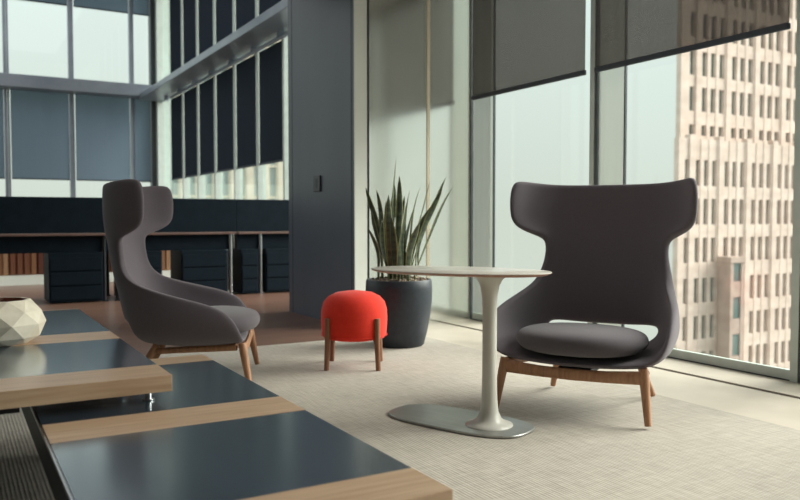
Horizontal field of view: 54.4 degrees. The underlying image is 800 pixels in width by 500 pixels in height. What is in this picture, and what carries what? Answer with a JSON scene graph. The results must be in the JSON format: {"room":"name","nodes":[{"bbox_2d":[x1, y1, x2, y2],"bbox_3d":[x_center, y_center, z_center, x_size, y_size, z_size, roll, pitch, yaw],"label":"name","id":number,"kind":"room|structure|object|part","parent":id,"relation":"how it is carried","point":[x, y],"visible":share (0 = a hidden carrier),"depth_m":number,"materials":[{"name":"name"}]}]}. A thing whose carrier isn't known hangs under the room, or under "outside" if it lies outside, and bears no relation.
{"room":"office lounge","nodes":[
{"label":"office lounge","id":0,"kind":"room"},
{"bbox_2d":[148,0,156,185],"bbox_3d":[-5.656,-2.910,17.790,0.100,6.270,0.220,-1,3,-30],"label":"wall pier","id":1,"kind":"object","parent":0,"point":[151,18],"visible":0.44,"depth_m":17.68,"materials":[{"name":"metal"}]},
{"bbox_2d":[0,282,324,355],"bbox_3d":[-4.316,0.794,6.487,9.424,0.200,21.185,-1,3,-30],"label":"floor","id":2,"kind":"structure","parent":0,"point":[277,324],"depth_m":7.58,"materials":[{"name":"brown wood"}]},
{"bbox_2d":[0,196,108,302],"bbox_3d":[-4.010,-0.005,8.968,1.176,1.192,0.780,-1,3,-30],"label":"office desk","id":3,"kind":"object","parent":2,"relation":"on","point":[69,232],"visible":0.91,"depth_m":8.70,"materials":[{"name":"blue laminate"}]},
{"bbox_2d":[0,233,104,236],"bbox_3d":[-4.010,-0.182,8.960,1.140,0.027,0.780,-1,3,-30],"label":"countertop","id":4,"kind":"structure","parent":3,"relation":"on","point":[43,234],"depth_m":8.67,"materials":[{"name":"brown wood"}]},
{"bbox_2d":[0,236,108,253],"bbox_3d":[-3.880,-0.064,8.740,1.136,0.188,0.120,-1,3,-30],"label":"cable tray","id":5,"kind":"object","parent":3,"relation":"on","point":[10,244],"depth_m":8.68,"materials":[{"name":"black metal"}]},
{"bbox_3d":[-3.646,0.157,8.761,0.540,0.145,0.011,-1,3,-30],"label":"drawer","id":6,"kind":"part","parent":3,"relation":"part of","materials":[{"name":"blue laminate"}]},
{"bbox_3d":[-3.646,0.322,8.768,0.540,0.145,0.011,-1,3,-30],"label":"drawer","id":7,"kind":"part","parent":3,"relation":"part of","materials":[{"name":"blue laminate"}]},
{"bbox_3d":[-3.646,0.487,8.775,0.540,0.145,0.011,-1,3,-30],"label":"drawer","id":8,"kind":"part","parent":3,"relation":"part of","materials":[{"name":"blue laminate"}]},
{"bbox_3d":[-3.401,0.212,8.947,0.060,0.760,0.060,-1,3,-30],"label":"leg","id":9,"kind":"part","parent":3,"relation":"part of","materials":[{"name":"metal"}]},
{"bbox_2d":[0,251,170,285],"bbox_3d":[-5.342,0.225,11.432,5.340,0.530,0.530,-1,3,-30],"label":"base cabinet","id":10,"kind":"object","parent":2,"relation":"on","point":[27,268],"visible":0.15,"depth_m":11.16,"materials":[{"name":"brown wood"}]},
{"bbox_2d":[106,198,235,300],"bbox_3d":[-2.859,-0.033,9.632,1.480,1.192,0.780,-1,3,-30],"label":"office desk","id":11,"kind":"object","parent":2,"relation":"on","point":[199,233],"visible":0.56,"depth_m":9.48,"materials":[{"name":"blue laminate"}]},
{"bbox_3d":[-3.603,0.186,9.581,0.060,0.760,0.060,-1,3,-30],"label":"leg","id":12,"kind":"part","parent":11,"relation":"part of","materials":[{"name":"black metal"}]},
{"bbox_3d":[-3.278,0.209,9.018,0.060,0.760,0.060,-1,3,-30],"label":"leg","id":13,"kind":"part","parent":11,"relation":"part of","materials":[{"name":"black metal"}]},
{"bbox_3d":[-3.021,0.142,9.122,0.426,0.145,0.011,-1,3,-30],"label":"drawer","id":14,"kind":"part","parent":11,"relation":"part of","materials":[{"name":"blue laminate"}]},
{"bbox_2d":[145,234,233,250],"bbox_3d":[-2.729,-0.091,9.404,1.440,0.188,0.120,-1,3,-30],"label":"cable tray","id":15,"kind":"object","parent":11,"relation":"on","point":[198,242],"depth_m":9.44,"materials":[{"name":"black metal"}]},
{"bbox_2d":[149,232,235,234],"bbox_3d":[-2.859,-0.210,9.625,1.444,0.027,0.780,-1,3,-30],"label":"countertop","id":16,"kind":"structure","parent":11,"relation":"on","point":[154,233],"depth_m":9.34,"materials":[{"name":"brown wood"}]},
{"bbox_3d":[-2.379,0.127,9.492,0.540,0.145,0.011,-1,3,-30],"label":"drawer","id":17,"kind":"part","parent":11,"relation":"part of","materials":[{"name":"blue laminate"}]},
{"bbox_3d":[-2.379,0.292,9.499,0.540,0.145,0.011,-1,3,-30],"label":"drawer","id":18,"kind":"part","parent":11,"relation":"part of","materials":[{"name":"blue laminate"}]},
{"bbox_3d":[-2.379,0.457,9.506,0.540,0.145,0.011,-1,3,-30],"label":"drawer","id":19,"kind":"part","parent":11,"relation":"part of","materials":[{"name":"blue laminate"}]},
{"bbox_3d":[-2.110,0.181,9.692,0.060,0.760,0.060,-1,3,-30],"label":"leg","id":20,"kind":"part","parent":11,"relation":"part of","materials":[{"name":"metal"}]},
{"bbox_2d":[228,199,288,293],"bbox_3d":[-1.793,-0.058,10.247,0.976,1.192,0.780,-1,3,-30],"label":"office desk","id":21,"kind":"object","parent":2,"relation":"on","point":[260,253],"visible":0.7,"depth_m":9.89,"materials":[{"name":"blue laminate"}]},
{"bbox_3d":[-1.885,0.115,9.777,0.198,0.145,0.011,-1,3,-30],"label":"drawer","id":22,"kind":"part","parent":21,"relation":"part of","materials":[{"name":"blue laminate"}]},
{"bbox_3d":[-1.885,0.280,9.784,0.198,0.145,0.011,-1,3,-30],"label":"drawer","id":23,"kind":"part","parent":21,"relation":"part of","materials":[{"name":"blue laminate"}]},
{"bbox_3d":[-1.885,0.445,9.790,0.198,0.145,0.011,-1,3,-30],"label":"drawer","id":24,"kind":"part","parent":21,"relation":"part of","materials":[{"name":"blue laminate"}]},
{"bbox_3d":[-1.772,0.173,9.887,0.060,0.760,0.060,-1,3,-30],"label":"leg","id":25,"kind":"part","parent":21,"relation":"part of","materials":[{"name":"metal"}]},
{"bbox_2d":[234,234,288,248],"bbox_3d":[-1.663,-0.117,10.019,0.936,0.188,0.120,-1,3,-30],"label":"cable tray","id":26,"kind":"object","parent":21,"relation":"on","point":[241,241],"depth_m":9.87,"materials":[{"name":"black metal"}]},
{"bbox_2d":[236,231,288,233],"bbox_3d":[-1.793,-0.235,10.239,0.940,0.027,0.780,-1,3,-30],"label":"countertop","id":27,"kind":"structure","parent":21,"relation":"on","point":[262,232],"depth_m":9.87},
{"bbox_3d":[-1.466,0.105,10.019,0.521,0.145,0.011,-1,3,-30],"label":"drawer","id":28,"kind":"part","parent":21,"relation":"part of","materials":[{"name":"blue laminate"}]},
{"bbox_3d":[-1.466,0.270,10.026,0.521,0.145,0.011,-1,3,-30],"label":"drawer","id":29,"kind":"part","parent":21,"relation":"part of","materials":[{"name":"blue laminate"}]},
{"bbox_3d":[-1.466,0.435,10.033,0.521,0.145,0.011,-1,3,-30],"label":"drawer","id":30,"kind":"part","parent":21,"relation":"part of","materials":[{"name":"blue laminate"}]},
{"bbox_2d":[0,337,799,499],"bbox_3d":[-1.363,0.917,0.961,8.012,0.008,8.060,-1,3,-30],"label":"carpet","id":31,"kind":"object","parent":2,"relation":"on","point":[589,440],"visible":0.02,"depth_m":3.44,"materials":[{"name":"beige carpet"}]},
{"bbox_2d":[0,308,171,414],"bbox_3d":[-1.975,0.607,3.176,1.532,0.428,2.204,-1,3,-30],"label":"coffee table","id":32,"kind":"object","parent":31,"relation":"on","point":[74,358],"visible":1,"depth_m":2.71,"materials":[{"name":"brown wood"}]},
{"bbox_2d":[0,297,45,346],"bbox_3d":[-1.659,0.298,3.248,0.334,0.182,0.339,-1,3,-30],"label":"bowl","id":33,"kind":"object","parent":32,"relation":"on","point":[22,320],"visible":1,"depth_m":3.17,"materials":[{"name":"ceramic"}]},
{"bbox_2d":[0,298,26,301],"bbox_3d":[-1.660,0.288,3.247,0.262,0.162,0.266,-1,3,-30],"label":"bowl","id":34,"kind":"object","parent":33,"relation":"on","point":[1,299],"depth_m":3.34,"materials":[{"name":"ceramic"}]},
{"bbox_3d":[-2.258,0.395,3.658,1.530,0.042,0.996,-1,3,-30],"label":"dark panel","id":35,"kind":"part","parent":32,"relation":"part of","materials":[{"name":"black glass"}]},
{"bbox_3d":[-1.708,0.434,2.707,1.530,0.042,0.705,-1,3,-30],"label":"dark panel","id":36,"kind":"part","parent":32,"relation":"part of","materials":[{"name":"black glass"}]},
{"bbox_2d":[102,179,259,380],"bbox_3d":[-1.257,0.183,4.567,0.857,1.149,0.988,0,2,-7],"label":"chair","id":37,"kind":"object","parent":31,"relation":"on","point":[162,310],"visible":0.99,"depth_m":4.21,"materials":[{"name":"fabric"}]},
{"bbox_3d":[-1.420,0.643,4.325,0.170,0.249,0.048,-1,3,-29],"label":"leg","id":38,"kind":"part","parent":37,"relation":"part of","materials":[{"name":"brown wood"}]},
{"bbox_3d":[-1.482,0.624,4.794,0.170,0.249,0.048,1,2,14],"label":"leg","id":39,"kind":"part","parent":37,"relation":"part of","materials":[{"name":"brown wood"}]},
{"bbox_3d":[-1.129,0.548,4.316,0.461,0.066,0.040,0,2,6],"label":"rail","id":40,"kind":"part","parent":37,"relation":"part of","materials":[{"name":"brown wood"}]},
{"bbox_2d":[211,306,259,332],"bbox_3d":[-1.116,0.413,4.589,0.580,0.142,0.644,-3,3,-7],"label":"seat cushion","id":41,"kind":"object","parent":37,"relation":"on","point":[245,319],"depth_m":4.46,"materials":[{"name":"fabric"}]},
{"bbox_3d":[-0.849,0.638,4.289,0.088,0.255,0.044,1,2,19],"label":"leg","id":42,"kind":"part","parent":37,"relation":"part of","materials":[{"name":"brown wood"}]},
{"bbox_3d":[-0.908,0.544,4.628,0.032,0.073,0.674,0,2,-7],"label":"rail","id":43,"kind":"part","parent":37,"relation":"part of","materials":[{"name":"brown wood"}]},
{"bbox_3d":[-0.940,0.610,4.976,0.088,0.255,0.044,-2,3,-34],"label":"leg","id":44,"kind":"part","parent":37,"relation":"part of","materials":[{"name":"brown wood"}]},
{"bbox_2d":[21,354,452,499],"bbox_3d":[-0.716,0.684,2.466,0.761,0.334,2.028,-1,3,-30],"label":"coffee table","id":45,"kind":"object","parent":31,"relation":"on","point":[218,434],"visible":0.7,"depth_m":2.07,"materials":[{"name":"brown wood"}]},
{"bbox_3d":[-0.943,0.518,2.858,0.753,0.032,0.796,-1,3,-30],"label":"dark panel","id":46,"kind":"part","parent":45,"relation":"part of","materials":[{"name":"black glass"}]},
{"bbox_3d":[-0.465,0.552,2.032,0.753,0.032,0.673,-1,3,-30],"label":"dark panel","id":47,"kind":"part","parent":45,"relation":"part of","materials":[{"name":"black glass"}]},
{"bbox_2d":[321,290,386,370],"bbox_3d":[-0.294,0.503,5.005,0.429,0.487,0.429,0,2,1],"label":"stool","id":48,"kind":"object","parent":31,"relation":"on","point":[349,315],"visible":1,"depth_m":4.83,"materials":[{"name":"red fabric"}]},
{"bbox_3d":[-0.454,0.590,4.854,0.042,0.326,0.042,0,2,1],"label":"leg","id":49,"kind":"part","parent":48,"relation":"part of","materials":[{"name":"brown wood"}]},
{"bbox_3d":[-0.448,0.577,5.168,0.042,0.326,0.042,0,2,1],"label":"leg","id":50,"kind":"part","parent":48,"relation":"part of","materials":[{"name":"brown wood"}]},
{"bbox_3d":[-0.294,0.414,5.001,0.426,0.308,0.426,0,2,1],"label":"upholstered seat","id":51,"kind":"part","parent":48,"relation":"part of","materials":[{"name":"red fabric"}]},
{"bbox_3d":[-0.141,0.590,4.849,0.042,0.326,0.042,0,2,1],"label":"leg","id":52,"kind":"part","parent":48,"relation":"part of","materials":[{"name":"brown wood"}]},
{"bbox_3d":[-0.135,0.577,5.162,0.042,0.326,0.042,0,2,1],"label":"leg","id":53,"kind":"part","parent":48,"relation":"part of","materials":[{"name":"brown wood"}]},
{"bbox_2d":[365,163,453,348],"bbox_3d":[0.041,0.021,5.845,0.541,1.380,0.602,2,3,42],"label":"potted snake plant","id":54,"kind":"object","parent":31,"relation":"on","point":[407,298],"visible":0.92,"depth_m":5.68,"materials":[{"name":"green plant"}]},
{"bbox_3d":[-0.009,0.464,5.839,0.500,0.495,0.500,-1,3,-30],"label":"planter","id":55,"kind":"part","parent":54,"relation":"part of","materials":[{"name":"ceramic"}]},
{"bbox_2d":[371,266,551,438],"bbox_3d":[0.268,0.447,3.596,0.870,0.714,0.470,1,3,27],"label":"pedestal side table","id":56,"kind":"object","parent":31,"relation":"on","point":[487,423],"visible":1,"depth_m":3.50,"materials":[{"name":"metal"}]},
{"bbox_3d":[0.276,0.796,3.642,0.730,0.012,0.356,2,3,38],"label":"plate","id":57,"kind":"part","parent":56,"relation":"part of","materials":[{"name":"metal"}]},
{"bbox_2d":[497,178,697,426],"bbox_3d":[0.978,0.206,3.995,0.988,1.149,0.857,1,3,28],"label":"chair","id":58,"kind":"object","parent":31,"relation":"on","point":[607,251],"visible":0.99,"depth_m":4.20,"materials":[{"name":"fabric"}]},
{"bbox_3d":[0.500,0.656,3.853,0.088,0.255,0.044,-2,3,-36],"label":"leg","id":59,"kind":"part","parent":58,"relation":"part of","materials":[{"name":"brown wood"}]},
{"bbox_3d":[0.688,0.559,4.060,0.040,0.066,0.461,2,3,42],"label":"rail","id":60,"kind":"part","parent":58,"relation":"part of","materials":[{"name":"brown wood"}]},
{"bbox_3d":[0.861,0.645,4.297,0.048,0.249,0.170,0,2,7],"label":"leg","id":61,"kind":"part","parent":58,"relation":"part of","materials":[{"name":"brown wood"}]},
{"bbox_3d":[0.813,0.583,3.699,0.674,0.073,0.032,1,3,28],"label":"rail","id":62,"kind":"part","parent":58,"relation":"part of","materials":[{"name":"brown wood"}]},
{"bbox_3d":[0.891,0.578,3.847,0.160,0.032,0.230,1,3,28],"label":"swivel plate","id":63,"kind":"part","parent":58,"relation":"part of","materials":[{"name":"black metal"}]},
{"bbox_2d":[516,322,648,357],"bbox_3d":[0.906,0.442,3.883,0.644,0.142,0.580,1,0,28],"label":"seat cushion","id":64,"kind":"object","parent":58,"relation":"on","point":[557,339],"depth_m":3.68,"materials":[{"name":"fabric"}]},
{"bbox_3d":[1.113,0.669,3.528,0.044,0.255,0.088,0,2,2],"label":"leg","id":65,"kind":"part","parent":58,"relation":"part of","materials":[{"name":"brown wood"}]},
{"bbox_3d":[1.279,0.654,4.075,0.170,0.249,0.048,-2,3,-41],"label":"leg","id":66,"kind":"part","parent":58,"relation":"part of","materials":[{"name":"brown wood"}]},
{"bbox_2d":[588,0,789,380],"bbox_3d":[1.866,-0.892,5.163,0.050,3.278,1.660,-1,3,-30],"label":"window","id":67,"kind":"structure","parent":2,"relation":"on","point":[595,78],"depth_m":5.61,"materials":[{"name":"metal"}]},
{"bbox_2d":[594,0,790,72],"bbox_3d":[1.813,-1.897,5.014,0.028,1.250,1.527,-1,3,-30],"label":"roller blind","id":68,"kind":"object","parent":67,"relation":"attached to","point":[628,32],"visible":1,"depth_m":5.08,"materials":[{"name":"grey fabric"}]},
{"bbox_3d":[1.893,0.699,5.200,0.032,0.055,1.581,-1,3,-30],"label":"rail","id":69,"kind":"part","parent":67,"relation":"part of","materials":[{"name":"white metal"}]},
{"bbox_2d":[790,0,799,382],"bbox_3d":[2.688,-0.834,3.741,0.050,3.278,1.641,-1,3,-30],"label":"window","id":70,"kind":"structure","parent":2,"relation":"on","point":[795,288],"depth_m":4.45,"materials":[{"name":"metal"}]},
{"bbox_2d":[154,0,171,192],"bbox_3d":[-5.466,-2.913,17.861,0.300,6.270,0.485,-1,3,-30],"label":"wall","id":71,"kind":"structure","parent":0,"point":[162,7],"depth_m":17.62,"materials":[{"name":"white paint"}]},
{"bbox_2d":[1,0,133,83],"bbox_3d":[-9.660,-4.762,15.423,9.324,2.375,0.140,-1,3,-30],"label":"window","id":72,"kind":"structure","parent":71,"relation":"in","point":[4,2],"depth_m":16.84,"materials":[{"name":"metal"}]},
{"bbox_2d":[23,0,66,5],"bbox_3d":[-7.674,-5.618,16.477,1.134,0.732,0.020,-1,3,-30],"label":"roller blind","id":73,"kind":"object","parent":72,"relation":"attached to","point":[56,2],"visible":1,"depth_m":16.63,"materials":[{"name":"grey fabric"}]},
{"bbox_2d":[73,0,127,13],"bbox_3d":[-6.580,-5.644,17.109,1.134,0.732,0.020,-1,3,-30],"label":"roller blind","id":74,"kind":"object","parent":72,"relation":"attached to","point":[120,6],"visible":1,"depth_m":17.15,"materials":[{"name":"grey fabric"}]},
{"bbox_2d":[3,89,134,196],"bbox_3d":[-9.660,-1.515,15.556,9.324,3.667,0.140,-1,3,-30],"label":"window","id":75,"kind":"structure","parent":71,"relation":"in","point":[5,91],"depth_m":16.90,"materials":[{"name":"metal"}]},
{"bbox_2d":[0,89,4,178],"bbox_3d":[-8.768,-2.431,15.976,1.134,1.910,0.020,-1,3,-30],"label":"roller blind","id":76,"kind":"object","parent":75,"relation":"attached to","point":[2,155],"visible":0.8,"depth_m":16.25,"materials":[{"name":"grey fabric"}]},
{"bbox_2d":[10,89,69,179],"bbox_3d":[-7.674,-2.457,16.608,1.134,1.910,0.020,-1,3,-30],"label":"roller blind","id":77,"kind":"object","parent":75,"relation":"attached to","point":[39,120],"visible":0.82,"depth_m":16.60,"materials":[{"name":"grey fabric"}]},
{"bbox_2d":[75,94,129,180],"bbox_3d":[-6.580,-2.483,17.239,1.134,1.910,0.020,-1,3,-30],"label":"roller blind","id":78,"kind":"object","parent":75,"relation":"attached to","point":[102,124],"visible":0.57,"depth_m":17.23,"materials":[{"name":"grey fabric"}]},
{"bbox_2d":[0,72,151,98],"bbox_3d":[-9.548,-3.453,15.282,9.324,0.266,0.530,-1,3,-30],"label":"trim","id":79,"kind":"structure","parent":71,"relation":"attached to","point":[9,81],"depth_m":16.50,"materials":[{"name":"metal"}]},
{"bbox_2d":[132,0,148,15],"bbox_3d":[-5.847,-5.661,17.531,0.358,0.732,0.020,-1,3,-30],"label":"roller blind","id":80,"kind":"object","parent":71,"relation":"attached to","point":[139,7],"visible":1,"depth_m":17.54,"materials":[{"name":"grey fabric"}]},
{"bbox_2d":[134,99,150,181],"bbox_3d":[-5.847,-2.501,17.661,0.358,1.910,0.020,-1,3,-30],"label":"roller blind","id":81,"kind":"object","parent":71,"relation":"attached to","point":[142,134],"visible":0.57,"depth_m":17.66,"materials":[{"name":"grey fabric"}]},
{"bbox_2d":[138,0,287,101],"bbox_3d":[-2.958,-3.228,12.936,0.563,0.124,10.621,-1,3,-30],"label":"trim","id":82,"kind":"structure","parent":71,"relation":"attached to","point":[263,28],"depth_m":12.38,"materials":[{"name":"metal"}]},
{"bbox_2d":[180,0,258,65],"bbox_3d":[-2.796,-4.580,13.093,0.130,2.546,10.828,-1,3,-30],"label":"window","id":83,"kind":"structure","parent":71,"relation":"in","point":[214,1],"depth_m":13.94,"materials":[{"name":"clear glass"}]},
{"bbox_2d":[170,0,180,72],"bbox_3d":[-4.699,-4.713,16.316,0.020,2.527,1.026,-1,3,-30],"label":"roller blind","id":84,"kind":"object","parent":83,"relation":"attached to","point":[175,5],"visible":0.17,"depth_m":16.38,"materials":[{"name":"black fabric"}]},
{"bbox_2d":[183,0,195,63],"bbox_3d":[-4.151,-4.674,15.368,0.020,2.527,1.026,-1,3,-30],"label":"roller blind","id":85,"kind":"object","parent":83,"relation":"attached to","point":[189,6],"visible":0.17,"depth_m":15.43,"materials":[{"name":"black fabric"}]},
{"bbox_2d":[198,0,212,53],"bbox_3d":[-3.593,-4.634,14.402,0.020,2.527,1.026,-1,3,-30],"label":"roller blind","id":86,"kind":"object","parent":83,"relation":"attached to","point":[205,7],"visible":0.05,"depth_m":14.46,"materials":[{"name":"black fabric"}]},
{"bbox_2d":[216,0,232,42],"bbox_3d":[-3.034,-4.594,13.436,0.020,2.527,1.026,-1,3,-30],"label":"roller blind","id":87,"kind":"object","parent":83,"relation":"attached to","point":[224,19],"visible":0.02,"depth_m":13.51,"materials":[{"name":"black fabric"}]},
{"bbox_2d":[236,0,254,29],"bbox_3d":[-2.476,-4.554,12.470,0.020,2.527,1.026,-1,3,-30],"label":"roller blind","id":88,"kind":"object","parent":83,"relation":"attached to","point":[245,9],"visible":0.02,"depth_m":12.56,"materials":[{"name":"black fabric"}]},
{"bbox_2d":[164,31,288,199],"bbox_3d":[-2.835,-1.380,13.203,0.220,3.591,10.828,-1,3,-30],"label":"window","id":89,"kind":"structure","parent":71,"relation":"in","point":[260,169],"depth_m":13.01,"materials":[{"name":"clear glass"}]},
{"bbox_2d":[171,94,182,179],"bbox_3d":[-4.699,-2.364,16.413,0.020,1.738,1.026,-1,3,-30],"label":"roller blind","id":90,"kind":"object","parent":89,"relation":"attached to","point":[176,103],"visible":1,"depth_m":16.45,"materials":[{"name":"black fabric"}]},
{"bbox_2d":[184,86,196,177],"bbox_3d":[-4.151,-2.325,15.465,0.020,1.738,1.026,-1,3,-30],"label":"roller blind","id":91,"kind":"object","parent":89,"relation":"attached to","point":[190,96],"visible":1,"depth_m":15.49,"materials":[{"name":"black fabric"}]},
{"bbox_2d":[199,77,213,175],"bbox_3d":[-3.593,-2.285,14.499,0.020,1.738,1.026,-1,3,-30],"label":"roller blind","id":92,"kind":"object","parent":89,"relation":"attached to","point":[206,89],"visible":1,"depth_m":14.52,"materials":[{"name":"black fabric"}]},
{"bbox_2d":[216,67,233,172],"bbox_3d":[-3.034,-2.245,13.533,0.020,1.738,1.026,-1,3,-30],"label":"roller blind","id":93,"kind":"object","parent":89,"relation":"attached to","point":[224,80],"visible":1,"depth_m":13.55,"materials":[{"name":"black fabric"}]},
{"bbox_2d":[236,54,255,168],"bbox_3d":[-2.476,-2.205,12.567,0.020,1.738,1.026,-1,3,-30],"label":"roller blind","id":94,"kind":"object","parent":89,"relation":"attached to","point":[246,69],"visible":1,"depth_m":12.57,"materials":[{"name":"black fabric"}]},
{"bbox_2d":[259,40,282,164],"bbox_3d":[-1.918,-2.165,11.601,0.020,1.738,1.026,-1,3,-30],"label":"roller blind","id":95,"kind":"object","parent":89,"relation":"attached to","point":[270,58],"visible":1,"depth_m":11.60,"materials":[{"name":"black fabric"}]},
{"bbox_2d":[259,0,281,14],"bbox_3d":[-1.918,-4.515,11.504,0.020,2.527,1.026,-1,3,-30],"label":"roller blind","id":96,"kind":"object","parent":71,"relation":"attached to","point":[264,5],"visible":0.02,"depth_m":11.72,"materials":[{"name":"black fabric"}]},
{"bbox_2d":[288,0,490,319],"bbox_3d":[-0.141,-0.995,7.659,1.449,3.278,1.488,-1,3,-30],"label":"wall pillar","id":97,"kind":"structure","parent":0,"point":[320,32],"depth_m":7.32,"materials":[{"name":"paint"}]},
{"bbox_2d":[313,175,320,191],"bbox_3d":[-0.781,-0.624,7.318,0.018,0.150,0.150,-1,3,-30],"label":"light switch","id":98,"kind":"object","parent":97,"relation":"attached to","point":[316,179],"visible":1,"depth_m":7.30,"materials":[{"name":"plastic"}]},
{"bbox_2d":[354,0,469,322],"bbox_3d":[0.140,-0.966,6.946,1.217,3.278,0.027,-1,3,-30],"label":"wall","id":99,"kind":"structure","parent":0,"point":[412,57],"depth_m":6.94,"materials":[{"name":"white paint"}]},
{"bbox_2d":[469,0,495,320],"bbox_3d":[1.060,-0.950,6.558,0.050,3.278,1.579,-1,3,-30],"label":"window frame","id":100,"kind":"structure","parent":99,"relation":"in","point":[475,316],"depth_m":7.22,"materials":[{"name":"metal"}]},
{"bbox_3d":[1.076,0.641,6.614,0.032,0.055,1.542,-1,3,-30],"label":"rail","id":101,"kind":"part","parent":100,"relation":"part of","materials":[{"name":"white metal"}]},
{"bbox_2d":[426,322,799,429],"bbox_3d":[2.162,0.830,3.095,0.912,0.006,8.835,-1,3,-30],"label":"trim","id":102,"kind":"structure","parent":99,"relation":"attached to","point":[782,410],"depth_m":4.25,"materials":[{"name":"paint"}]},
{"bbox_2d":[440,319,799,398],"bbox_3d":[2.710,0.813,3.411,0.327,0.014,8.835,-1,3,-30],"label":"trim","id":103,"kind":"structure","parent":99,"relation":"attached to","point":[758,382],"depth_m":4.67,"materials":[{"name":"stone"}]},
{"bbox_3d":[-1.601,-2.512,1.645,9.424,0.250,10.326,-1,3,-30],"label":"ceiling","id":104,"kind":"structure","parent":0,"visible":0},
{"bbox_2d":[471,0,585,99],"bbox_3d":[1.017,-1.953,6.392,0.028,1.250,1.452,-1,3,-30],"label":"roller blind","id":105,"kind":"object","parent":104,"relation":"hanging from","point":[518,44],"visible":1,"depth_m":6.38,"materials":[{"name":"grey fabric"}]},
{"label":"outside","id":106,"kind":"structure","parent":0,"visible":0},
{"bbox_2d":[172,40,282,252],"bbox_3d":[-15.070,-3.968,114.728,41.892,60.400,14.100,-1,3,-30],"label":"office block","id":107,"kind":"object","parent":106,"point":[274,171],"visible":0.02,"depth_m":103.38,"materials":[{"name":"stone"}]},
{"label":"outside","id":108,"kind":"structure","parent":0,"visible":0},
{"bbox_2d":[717,256,745,360],"bbox_3d":[33.979,14.120,80.196,2.300,26.900,1.600,-1,3,-30],"label":"building","id":109,"kind":"structure","parent":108,"point":[730,309],"depth_m":79.40,"materials":[{"name":"beige concrete"}]},
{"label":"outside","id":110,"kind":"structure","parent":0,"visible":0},
{"bbox_2d":[676,0,796,145],"bbox_3d":[52.814,-6.439,101.847,63.703,74.400,14.100,-1,3,-30],"label":"building","id":111,"kind":"structure","parent":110,"point":[736,91],"depth_m":84.50,"materials":[{"name":"beige stone"}]},
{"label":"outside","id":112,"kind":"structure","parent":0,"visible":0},
{"bbox_2d":[672,134,793,368],"bbox_3d":[46.494,9.645,89.208,44.465,43.300,1.400,-1,3,-30],"label":"building","id":113,"kind":"structure","parent":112,"point":[745,188],"depth_m":81.98,"materials":[{"name":"beige concrete"}]}
]}

